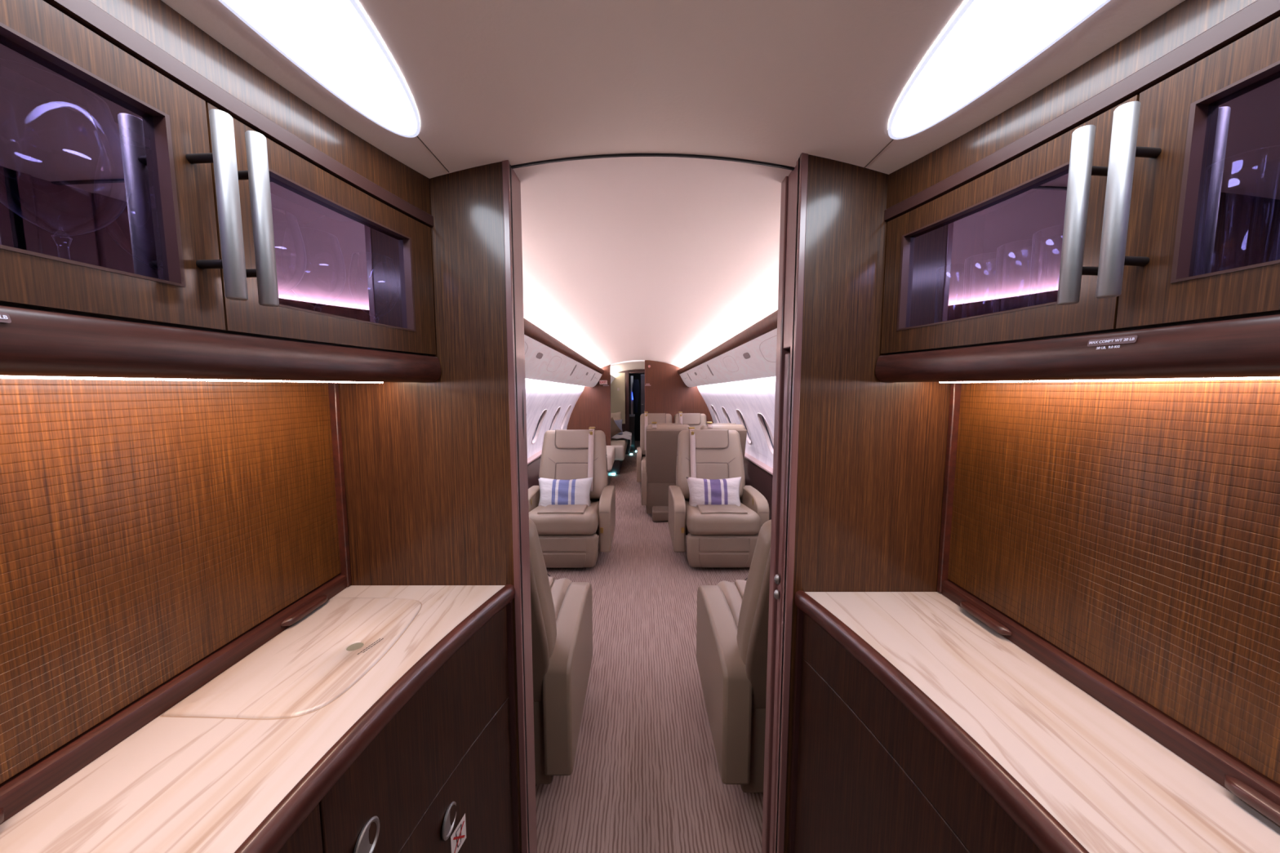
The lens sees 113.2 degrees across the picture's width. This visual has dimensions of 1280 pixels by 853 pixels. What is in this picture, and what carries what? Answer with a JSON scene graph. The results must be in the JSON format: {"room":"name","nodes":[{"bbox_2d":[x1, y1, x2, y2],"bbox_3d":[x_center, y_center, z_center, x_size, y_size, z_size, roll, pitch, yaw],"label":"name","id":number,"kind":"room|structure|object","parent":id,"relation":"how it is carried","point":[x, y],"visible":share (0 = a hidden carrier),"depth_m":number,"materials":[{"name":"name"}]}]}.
{"room":"aircraft cabin","nodes":[
{"label":"aircraft cabin","id":0,"kind":"room"},
{"bbox_2d":[525,378,584,458],"bbox_3d":[-0.963,-0.128,3.671,0.320,1.029,5.464,0,5,0],"label":"wall","id":1,"kind":"structure","parent":0,"point":[540,395],"depth_m":4.38,"materials":[{"name":"white plastic"}]},
{"bbox_2d":[527,455,541,488],"bbox_3d":[-1.063,0.689,3.746,0.040,0.636,5.464,0,5,0],"label":"baseboard","id":2,"kind":"structure","parent":1,"relation":"attached to","point":[533,468],"depth_m":4.28,"materials":[{"name":"black wood"}]},
{"bbox_2d":[527,449,542,464],"bbox_3d":[-1.094,0.377,3.717,0.057,0.066,5.464,0,5,0],"label":"trim","id":3,"kind":"structure","parent":1,"relation":"attached to","point":[537,455],"depth_m":4.33,"materials":[{"name":"white plastic"}]},
{"bbox_2d":[531,408,546,444],"bbox_3d":[-1.051,0.000,4.367,0.161,0.361,0.243,0,5,0],"label":"window","id":4,"kind":"structure","parent":1,"relation":"in","point":[541,418],"depth_m":4.46,"materials":[{"name":"grey plastic"}]},
{"bbox_2d":[549,406,560,430],"bbox_3d":[-1.052,-0.065,5.145,0.161,0.358,0.243,0,5,0],"label":"window","id":5,"kind":"structure","parent":1,"relation":"in","point":[551,428],"depth_m":5.25,"materials":[{"name":"grey plastic"}]},
{"bbox_2d":[560,404,571,429],"bbox_3d":[-1.053,-0.131,5.942,0.161,0.355,0.243,0,5,0],"label":"window","id":6,"kind":"structure","parent":1,"relation":"in","point":[570,406],"depth_m":6.04,"materials":[{"name":"grey plastic"}]},
{"bbox_2d":[0,0,1184,224],"bbox_3d":[0.000,-0.391,-0.072,1.500,0.178,1.928,0,5,0],"label":"ceiling","id":7,"kind":"structure","parent":0,"point":[517,82],"depth_m":0.62,"materials":[{"name":"beige"}]},
{"bbox_2d":[218,0,420,137],"bbox_3d":[-0.389,-0.465,0.348,0.130,0.037,0.760,0,5,0],"label":"recessed light","id":8,"kind":"object","parent":7,"relation":"in","point":[343,51],"visible":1,"depth_m":0.54,"materials":[{"name":"white plastic"}]},
{"bbox_2d":[888,0,1110,139],"bbox_3d":[0.438,-0.462,0.349,0.130,0.038,0.760,0,5,0],"label":"recessed light","id":9,"kind":"object","parent":7,"relation":"in","point":[975,51],"visible":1,"depth_m":0.54,"materials":[{"name":"white plastic"}]},
{"bbox_2d":[610,360,644,374],"bbox_3d":[0.012,-0.986,7.370,1.520,0.278,2.040,0,5,0],"label":"ceiling","id":10,"kind":"structure","parent":0,"point":[616,367],"depth_m":7.03,"materials":[{"name":"beige"}]},
{"bbox_2d":[610,374,614,383],"bbox_3d":[-0.633,-0.798,7.397,0.290,0.233,1.980,0,5,0],"label":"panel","id":11,"kind":"object","parent":10,"relation":"attached to","point":[612,378],"visible":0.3,"depth_m":7.93,"materials":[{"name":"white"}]},
{"bbox_2d":[617,368,644,454],"bbox_3d":[-0.011,-0.360,8.468,2.600,1.850,0.030,0,5,0],"label":"wall","id":12,"kind":"structure","parent":0,"point":[624,425],"depth_m":8.44,"materials":[{"name":"paint"}]},
{"bbox_2d":[582,373,625,423],"bbox_3d":[-0.753,-0.562,8.427,0.915,1.020,0.011,0,5,0],"label":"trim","id":13,"kind":"structure","parent":12,"relation":"attached to","point":[617,397],"depth_m":8.42,"materials":[{"name":"beige"}]},
{"bbox_2d":[626,371,644,454],"bbox_3d":[-0.067,-0.270,8.471,0.432,1.670,0.080,0,5,0],"label":"door frame","id":14,"kind":"structure","parent":12,"relation":"in","point":[627,372],"depth_m":8.41,"materials":[{"name":"red paint"}]},
{"bbox_2d":[625,371,644,440],"bbox_3d":[-0.047,-0.476,9.552,1.130,1.880,2.150,0,5,0],"label":"wall","id":15,"kind":"structure","parent":0,"point":[636,375],"depth_m":10.60,"materials":[{"name":"black"}]},
{"bbox_2d":[640,374,644,414],"bbox_3d":[0.083,-0.313,9.101,0.130,1.600,0.078,0,5,0],"label":"door","id":16,"kind":"structure","parent":15,"relation":"in","point":[642,376],"depth_m":9.07,"materials":[{"name":"grey"}]},
{"bbox_2d":[566,360,713,445],"bbox_3d":[0.014,-0.124,6.434,2.280,1.757,0.035,0,5,0],"label":"wall","id":17,"kind":"structure","parent":0,"point":[667,393],"depth_m":6.39,"materials":[{"name":"brown wood"}]},
{"bbox_2d":[599,380,607,384],"bbox_3d":[-0.548,-0.662,6.326,0.112,0.062,0.070,0,5,0],"label":"exit sign","id":18,"kind":"object","parent":17,"relation":"attached to","point":[601,382],"visible":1,"depth_m":6.29,"materials":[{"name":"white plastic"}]},
{"bbox_2d":[609,364,611,445],"bbox_3d":[-0.448,-0.096,6.436,0.005,1.700,0.044,0,5,0],"label":"trim","id":19,"kind":"structure","parent":17,"relation":"attached to","point":[610,365],"depth_m":6.36,"materials":[{"name":"red paint"}]},
{"bbox_2d":[305,154,985,852],"bbox_3d":[-0.001,0.315,0.933,2.500,1.900,0.051,0,5,0],"label":"wall","id":20,"kind":"structure","parent":0,"point":[427,468],"depth_m":0.89,"materials":[{"name":"brown wood"}]},
{"bbox_2d":[0,0,440,382],"bbox_3d":[-0.553,-0.242,0.255,0.292,0.419,1.256,0,5,0],"label":"upper cabinet","id":21,"kind":"object","parent":20,"relation":"attached to","point":[225,136],"visible":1,"depth_m":0.48,"materials":[{"name":"brown wood"}]},
{"bbox_2d":[0,57,131,259],"bbox_3d":[-0.569,-0.221,0.411,0.098,0.204,0.098,0,5,0],"label":"wine glass","id":22,"kind":"object","parent":21,"relation":"on","point":[100,115],"visible":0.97,"depth_m":0.42,"materials":[{"name":"clear glass"}]},
{"bbox_2d":[93,143,163,279],"bbox_3d":[-0.599,-0.228,0.525,0.094,0.196,0.094,0,5,0],"label":"wine glass","id":23,"kind":"object","parent":21,"relation":"on","point":[102,182],"visible":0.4,"depth_m":0.49,"materials":[{"name":"clear glass"}]},
{"bbox_2d":[0,303,427,355],"bbox_3d":[-0.562,-0.098,0.268,0.253,0.014,1.254,0,5,0],"label":"shelf","id":24,"kind":"object","parent":21,"relation":"attached to","point":[180,320],"depth_m":0.49,"materials":[{"name":"brown wood"}]},
{"bbox_2d":[272,206,306,295],"bbox_3d":[-0.586,-0.239,0.670,0.092,0.192,0.092,0,5,0],"label":"wine glass","id":25,"kind":"object","parent":21,"relation":"on","point":[293,225],"visible":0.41,"depth_m":0.67,"materials":[{"name":"clear glass"}]},
{"bbox_2d":[280,226,346,311],"bbox_3d":[-0.587,-0.248,0.764,0.092,0.192,0.092,0,5,0],"label":"wine glass","id":26,"kind":"object","parent":21,"relation":"on","point":[287,245],"visible":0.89,"depth_m":0.76,"materials":[{"name":"clear glass"}]},
{"bbox_2d":[348,252,398,321],"bbox_3d":[-0.531,-0.248,0.846,0.085,0.176,0.085,0,5,0],"label":"wine glass","id":27,"kind":"object","parent":21,"relation":"on","point":[355,256],"visible":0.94,"depth_m":0.83,"materials":[{"name":"clear glass"}]},
{"bbox_2d":[417,135,448,172],"bbox_3d":[-0.387,-0.432,-0.041,0.002,0.001,1.800,0,5,0],"label":"trim","id":28,"kind":"structure","parent":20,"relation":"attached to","point":[417,135],"depth_m":0.79,"materials":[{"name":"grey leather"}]},
{"bbox_2d":[502,160,528,852],"bbox_3d":[-0.274,0.314,0.942,0.014,1.900,0.010,0,5,0],"label":"trim","id":29,"kind":"structure","parent":20,"relation":"attached to","point":[505,164],"depth_m":0.92,"materials":[{"name":"brown wood"}]},
{"bbox_2d":[509,163,537,852],"bbox_3d":[-0.284,0.310,0.987,0.031,1.900,0.092,0,5,0],"label":"trim","id":30,"kind":"structure","parent":20,"relation":"attached to","point":[516,184],"depth_m":0.98,"materials":[{"name":"black wood"}]},
{"bbox_2d":[511,153,794,170],"bbox_3d":[-0.001,-0.489,0.890,1.500,0.201,0.013,0,5,0],"label":"trim","id":31,"kind":"structure","parent":20,"relation":"attached to","point":[615,155],"depth_m":0.88,"materials":[{"name":"black"}]},
{"bbox_2d":[768,352,790,852],"bbox_3d":[0.338,0.542,1.000,0.051,1.415,0.026,0,5,0],"label":"door","id":32,"kind":"structure","parent":20,"relation":"in","point":[778,593],"depth_m":0.98,"materials":[{"name":"brown wood"}]},
{"bbox_2d":[761,159,799,852],"bbox_3d":[0.334,0.311,0.972,0.030,1.900,0.123,0,5,0],"label":"trim","id":33,"kind":"structure","parent":20,"relation":"attached to","point":[789,193],"depth_m":0.97,"materials":[{"name":"brown wood"}]},
{"bbox_2d":[776,152,808,852],"bbox_3d":[0.324,0.317,0.911,0.014,1.900,0.010,0,5,0],"label":"trim","id":34,"kind":"structure","parent":20,"relation":"attached to","point":[803,172],"depth_m":0.89,"materials":[{"name":"brown wood"}]},
{"bbox_2d":[863,0,1036,168],"bbox_3d":[0.443,-0.428,-0.039,0.002,0.001,1.800,0,5,0],"label":"trim","id":35,"kind":"structure","parent":20,"relation":"attached to","point":[1034,1],"depth_m":0.50,"materials":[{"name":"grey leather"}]},
{"bbox_2d":[875,0,1279,382],"bbox_3d":[0.623,-0.236,0.242,0.281,0.410,1.225,0,5,0],"label":"upper cabinet","id":36,"kind":"object","parent":20,"relation":"attached to","point":[1116,152],"visible":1,"depth_m":0.49,"materials":[{"name":"brown wood"}]},
{"bbox_2d":[933,262,971,323],"bbox_3d":[0.611,-0.234,0.828,0.055,0.152,0.055,0,5,0],"label":"tumbler","id":37,"kind":"object","parent":36,"relation":"on","point":[939,273],"visible":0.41,"depth_m":0.83,"materials":[{"name":"clear glass"}]},
{"bbox_2d":[961,252,1004,318],"bbox_3d":[0.617,-0.228,0.763,0.055,0.152,0.055,0,5,0],"label":"tumbler","id":38,"kind":"object","parent":36,"relation":"on","point":[967,261],"visible":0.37,"depth_m":0.77,"materials":[{"name":"clear glass"}]},
{"bbox_2d":[970,261,1011,316],"bbox_3d":[0.656,-0.228,0.793,0.055,0.146,0.055,0,5,0],"label":"tumbler","id":39,"kind":"object","parent":36,"relation":"on","point":[975,269],"visible":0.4,"depth_m":0.80,"materials":[{"name":"clear glass"}]},
{"bbox_2d":[993,239,1041,312],"bbox_3d":[0.621,-0.222,0.698,0.055,0.152,0.055,0,5,0],"label":"tumbler","id":40,"kind":"object","parent":36,"relation":"on","point":[1000,251],"visible":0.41,"depth_m":0.70,"materials":[{"name":"clear glass"}]},
{"bbox_2d":[1000,249,1047,311],"bbox_3d":[0.659,-0.222,0.729,0.055,0.146,0.055,0,5,0],"label":"tumbler","id":41,"kind":"object","parent":36,"relation":"on","point":[1006,264],"visible":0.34,"depth_m":0.73,"materials":[{"name":"clear glass"}]},
{"bbox_2d":[1027,224,1062,306],"bbox_3d":[0.621,-0.216,0.633,0.055,0.152,0.055,0,5,0],"label":"tumbler","id":42,"kind":"object","parent":36,"relation":"on","point":[1037,236],"visible":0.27,"depth_m":0.64,"materials":[{"name":"clear glass"}]},
{"bbox_2d":[1035,236,1062,305],"bbox_3d":[0.659,-0.216,0.664,0.055,0.146,0.055,0,5,0],"label":"tumbler","id":43,"kind":"object","parent":36,"relation":"on","point":[1043,246],"visible":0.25,"depth_m":0.67,"materials":[{"name":"clear glass"}]},
{"bbox_2d":[888,312,1279,355],"bbox_3d":[0.599,-0.097,0.254,0.177,0.014,1.223,0,5,0],"label":"shelf","id":44,"kind":"object","parent":36,"relation":"attached to","point":[1086,327],"depth_m":0.53,"materials":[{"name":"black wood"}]},
{"bbox_2d":[1193,145,1279,275],"bbox_3d":[0.623,-0.198,0.439,0.055,0.152,0.055,0,5,0],"label":"tumbler","id":45,"kind":"object","parent":36,"relation":"on","point":[1211,171],"visible":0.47,"depth_m":0.44,"materials":[{"name":"clear glass"}]},
{"bbox_2d":[1275,224,1279,260],"bbox_3d":[0.622,-0.192,0.378,0.055,0.152,0.055,0,5,0],"label":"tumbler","id":46,"kind":"object","parent":36,"relation":"on","point":[1277,253],"visible":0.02,"depth_m":0.40,"materials":[{"name":"clear glass"}]},
{"bbox_2d":[535,440,763,852],"bbox_3d":[-0.006,0.911,5.056,2.700,0.050,12.100,0,5,0],"label":"floor","id":47,"kind":"structure","parent":0,"point":[645,777],"depth_m":1.70,"materials":[{"name":"carpet"}]},
{"bbox_2d":[278,600,519,852],"bbox_3d":[-0.477,0.878,0.359,0.384,0.883,1.254,0,5,0],"label":"base cabinet","id":48,"kind":"object","parent":47,"relation":"on","point":[441,776],"visible":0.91,"depth_m":0.74,"materials":[{"name":"brown wood"}]},
{"bbox_2d":[0,583,515,852],"bbox_3d":[-0.473,0.428,0.317,0.391,0.038,1.254,0,5,0],"label":"countertop","id":49,"kind":"structure","parent":48,"relation":"on","point":[174,784],"depth_m":0.49,"materials":[{"name":"beige wood"}]},
{"bbox_2d":[0,377,351,824],"bbox_3d":[-0.653,0.182,0.294,0.045,0.462,1.254,0,5,0],"label":"backsplash","id":50,"kind":"structure","parent":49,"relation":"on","point":[155,535],"depth_m":0.55,"materials":[{"name":"brown wood"}]},
{"bbox_2d":[160,597,422,719],"bbox_3d":[-0.533,0.373,0.722,0.225,0.004,0.327,0,5,0],"label":"cover","id":51,"kind":"object","parent":49,"relation":"in","point":[310,664],"visible":1,"depth_m":0.67,"materials":[{"name":"beige wood"}]},
{"bbox_2d":[528,518,592,784],"bbox_3d":[-0.568,0.703,1.596,0.708,1.002,0.861,0,5,0],"label":"seat","id":52,"kind":"object","parent":47,"relation":"on","point":[562,609],"visible":0.26,"depth_m":1.32,"materials":[{"name":"brown leather"}]},
{"bbox_2d":[551,577,572,620],"bbox_3d":[-0.568,0.821,1.702,0.524,0.162,0.670,0,5,0],"label":"seat cushion","id":53,"kind":"object","parent":52,"relation":"on","point":[559,587],"depth_m":1.88,"materials":[{"name":"brown leather"}]},
{"bbox_2d":[528,426,615,568],"bbox_3d":[-0.570,0.536,3.399,0.708,1.002,0.861,0,5,0],"label":"seat","id":54,"kind":"object","parent":47,"relation":"on","point":[567,534],"visible":0.71,"depth_m":3.20,"materials":[{"name":"brown leather"}]},
{"bbox_2d":[528,501,599,534],"bbox_3d":[-0.570,0.671,3.316,0.524,0.162,0.670,0,5,0],"label":"seat cushion","id":55,"kind":"object","parent":54,"relation":"on","point":[551,519],"depth_m":3.00,"materials":[{"name":"brown leather"}]},
{"bbox_2d":[537,477,592,506],"bbox_3d":[-0.604,0.552,3.389,0.453,0.275,0.186,0,5,-4],"label":"cushion","id":56,"kind":"object","parent":54,"relation":"on","point":[552,491],"visible":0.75,"depth_m":3.33,"materials":[{"name":"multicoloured fabric"}]},
{"bbox_2d":[606,445,615,485],"bbox_3d":[-0.710,0.561,5.987,0.675,0.475,0.920,0,5,0],"label":"seat","id":57,"kind":"object","parent":47,"relation":"on","point":[611,450],"visible":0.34,"depth_m":5.76,"materials":[{"name":"beige leather"}]},
{"bbox_2d":[606,445,615,471],"bbox_3d":[-0.708,0.439,5.975,0.670,0.230,0.920,0,5,0],"label":"seat cushion","id":58,"kind":"object","parent":57,"relation":"on","point":[611,450],"depth_m":5.74,"materials":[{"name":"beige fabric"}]},
{"bbox_2d":[611,438,627,474],"bbox_3d":[-0.662,0.228,7.435,0.835,0.870,1.845,0,5,0],"label":"divan","id":59,"kind":"object","parent":47,"relation":"on","point":[620,445],"visible":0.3,"depth_m":6.56,"materials":[{"name":"beige leather"}]},
{"bbox_2d":[610,411,621,420],"bbox_3d":[-0.510,-0.074,7.927,0.340,0.413,0.202,-1,5,-6],"label":"pillow","id":60,"kind":"object","parent":59,"relation":"on","point":[617,415],"visible":0.2,"depth_m":7.91,"materials":[{"name":"beige fabric"}]},
{"bbox_2d":[610,417,622,437],"bbox_3d":[-0.509,0.050,7.084,0.433,0.414,0.152,-4,7,-36],"label":"pillow","id":61,"kind":"object","parent":59,"relation":"on","point":[615,429],"visible":0.41,"depth_m":7.08,"materials":[{"name":"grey fabric"}]},
{"bbox_2d":[613,419,622,435],"bbox_3d":[-0.480,0.016,7.715,0.340,0.288,0.191,-1,5,-6],"label":"pillow","id":62,"kind":"object","parent":59,"relation":"on","point":[619,423],"visible":0.27,"depth_m":7.69,"materials":[{"name":"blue fabric"}]},
{"bbox_2d":[611,439,626,460],"bbox_3d":[-0.629,0.376,6.984,0.770,0.240,0.910,0,5,0],"label":"seat cushion","id":63,"kind":"object","parent":59,"relation":"on","point":[620,445],"depth_m":6.55,"materials":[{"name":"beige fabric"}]},
{"bbox_2d":[611,431,631,452],"bbox_3d":[-0.375,0.260,7.681,0.438,0.270,0.957,0,5,0],"label":"blanket","id":64,"kind":"object","parent":59,"relation":"on","point":[626,435],"visible":0.69,"depth_m":7.39,"materials":[{"name":"white fabric"}]},
{"bbox_2d":[629,375,635,450],"bbox_3d":[-0.312,-0.307,9.256,0.400,1.600,0.510,0,5,0],"label":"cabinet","id":65,"kind":"object","parent":47,"relation":"on","point":[632,416],"visible":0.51,"depth_m":9.07,"materials":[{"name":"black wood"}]},
{"bbox_2d":[632,379,639,412],"bbox_3d":[-0.087,-0.666,9.228,0.158,0.720,0.078,0,5,0],"label":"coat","id":66,"kind":"object","parent":65,"relation":"hanging from","point":[636,389],"visible":1,"depth_m":9.19,"materials":[{"name":"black fabric"}]},
{"bbox_2d":[636,411,671,482],"bbox_3d":[0.205,0.318,5.737,0.497,1.001,0.895,0,5,0],"label":"seat","id":67,"kind":"object","parent":47,"relation":"on","point":[646,419],"visible":0.23,"depth_m":5.93,"materials":[{"name":"brown leather"}]},
{"bbox_2d":[640,422,689,521],"bbox_3d":[0.262,0.421,4.627,0.497,1.001,0.895,0,5,0],"label":"seat","id":68,"kind":"object","parent":47,"relation":"on","point":[658,471],"visible":0.75,"depth_m":4.30,"materials":[{"name":"brown leather"}]},
{"bbox_2d":[674,411,706,429],"bbox_3d":[0.718,0.318,5.737,0.452,1.001,0.895,0,5,0],"label":"seat","id":69,"kind":"object","parent":47,"relation":"on","point":[696,420],"visible":0.2,"depth_m":5.95,"materials":[{"name":"brown leather"}]},
{"bbox_2d":[668,426,769,567],"bbox_3d":[0.604,0.536,3.400,0.708,1.002,0.861,0,5,0],"label":"seat","id":70,"kind":"object","parent":47,"relation":"on","point":[718,535],"visible":0.83,"depth_m":3.13,"materials":[{"name":"brown leather"}]},
{"bbox_2d":[686,476,741,506],"bbox_3d":[0.599,0.549,3.390,0.453,0.275,0.186,0,5,-4],"label":"cushion","id":71,"kind":"object","parent":70,"relation":"on","point":[726,491],"visible":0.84,"depth_m":3.33,"materials":[{"name":"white fabric"}]},
{"bbox_2d":[684,500,760,534],"bbox_3d":[0.604,0.671,3.317,0.524,0.162,0.670,0,5,0],"label":"seat cushion","id":72,"kind":"object","parent":70,"relation":"on","point":[701,519],"depth_m":3.00,"materials":[{"name":"brown leather"}]},
{"bbox_2d":[700,422,746,461],"bbox_3d":[0.839,0.421,4.627,0.452,1.001,0.895,0,5,0],"label":"seat","id":73,"kind":"object","parent":47,"relation":"on","point":[740,428],"visible":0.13,"depth_m":4.22,"materials":[{"name":"brown leather"}]},
{"bbox_2d":[696,520,771,792],"bbox_3d":[0.606,0.706,1.567,0.708,1.002,0.861,0,5,0],"label":"seat","id":74,"kind":"object","parent":47,"relation":"on","point":[732,624],"visible":0.3,"depth_m":1.30,"materials":[{"name":"brown leather"}]},
{"bbox_2d":[716,580,742,628],"bbox_3d":[0.606,0.824,1.674,0.524,0.162,0.670,0,5,0],"label":"seat cushion","id":75,"kind":"object","parent":74,"relation":"on","point":[732,592],"depth_m":1.85,"materials":[{"name":"brown leather"}]},
{"bbox_2d":[788,607,1042,852],"bbox_3d":[0.504,0.879,0.345,0.326,0.883,1.223,0,5,0],"label":"base cabinet","id":76,"kind":"object","parent":47,"relation":"on","point":[868,776],"visible":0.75,"depth_m":0.72,"materials":[{"name":"brown wood"}]},
{"bbox_2d":[794,590,1279,852],"bbox_3d":[0.501,0.429,0.303,0.333,0.038,1.223,0,5,0],"label":"countertop","id":77,"kind":"structure","parent":76,"relation":"on","point":[1075,775],"depth_m":0.53,"materials":[{"name":"beige wood"}]},
{"bbox_2d":[936,379,1279,826],"bbox_3d":[0.652,0.186,0.281,0.045,0.456,1.224,0,5,0],"label":"backsplash","id":78,"kind":"structure","parent":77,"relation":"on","point":[1124,536],"depth_m":0.55,"materials":[{"name":"brown wood"}]},
{"bbox_2d":[513,156,791,368],"bbox_3d":[0.017,-0.688,3.620,1.520,0.277,5.464,0,5,0],"label":"ceiling","id":79,"kind":"structure","parent":0,"point":[667,260],"depth_m":1.44,"materials":[{"name":"beige plastic"}]},
{"bbox_2d":[524,318,604,386],"bbox_3d":[-0.661,-0.512,3.665,0.244,0.338,5.395,0,5,0],"label":"panel","id":80,"kind":"object","parent":79,"relation":"attached to","point":[547,358],"visible":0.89,"depth_m":2.93,"materials":[{"name":"white plastic"}]},
{"bbox_2d":[536,352,542,359],"bbox_3d":[-0.597,-0.421,2.506,0.022,0.035,0.135,0,5,0],"label":"light","id":81,"kind":"object","parent":80,"relation":"attached to","point":[539,355],"depth_m":2.50,"materials":[{"name":"grey plastic"}]},
{"bbox_2d":[677,309,777,386],"bbox_3d":[0.695,-0.512,3.667,0.244,0.338,5.395,0,5,0],"label":"panel","id":82,"kind":"object","parent":79,"relation":"attached to","point":[750,353],"visible":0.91,"depth_m":2.66,"materials":[{"name":"white plastic"}]},
{"bbox_2d":[742,352,750,359],"bbox_3d":[0.635,-0.421,2.508,0.022,0.035,0.135,0,5,0],"label":"light","id":83,"kind":"object","parent":82,"relation":"attached to","point":[745,355],"depth_m":2.51,"materials":[{"name":"grey plastic"}]},
{"bbox_2d":[697,376,775,468],"bbox_3d":[0.997,-0.129,3.673,0.320,1.029,5.464,0,5,0],"label":"wall","id":84,"kind":"structure","parent":0,"point":[751,397],"depth_m":3.93,"materials":[{"name":"white plastic"}]},
{"bbox_2d":[711,404,719,422],"bbox_3d":[1.082,-0.131,5.945,0.161,0.355,0.243,0,5,0],"label":"window","id":85,"kind":"structure","parent":84,"relation":"in","point":[712,406],"depth_m":6.05,"materials":[{"name":"grey plastic"}]},
{"bbox_2d":[721,406,731,422],"bbox_3d":[1.083,-0.065,5.147,0.161,0.358,0.243,0,5,0],"label":"window","id":86,"kind":"structure","parent":84,"relation":"in","point":[728,420],"depth_m":5.24,"materials":[{"name":"grey plastic"}]},
{"bbox_2d":[736,408,751,444],"bbox_3d":[1.084,-0.001,4.370,0.161,0.361,0.243,0,5,0],"label":"window","id":87,"kind":"structure","parent":84,"relation":"in","point":[741,419],"depth_m":4.46,"materials":[{"name":"grey plastic"}]},
{"bbox_2d":[743,457,773,519],"bbox_3d":[1.097,0.688,3.749,0.040,0.636,5.464,0,5,0],"label":"baseboard","id":88,"kind":"structure","parent":84,"relation":"attached to","point":[756,477],"depth_m":3.90,"materials":[{"name":"black wood"}]},
{"bbox_2d":[744,452,773,475],"bbox_3d":[1.129,0.377,3.720,0.057,0.066,5.464,0,5,0],"label":"trim","id":89,"kind":"structure","parent":84,"relation":"attached to","point":[758,463],"depth_m":3.95,"materials":[{"name":"white"}]},
{"bbox_2d":[757,413,773,454],"bbox_3d":[1.085,0.065,3.573,0.161,0.364,0.243,0,5,0],"label":"window","id":90,"kind":"structure","parent":84,"relation":"in","point":[766,428],"depth_m":3.67,"materials":[{"name":"grey plastic"}]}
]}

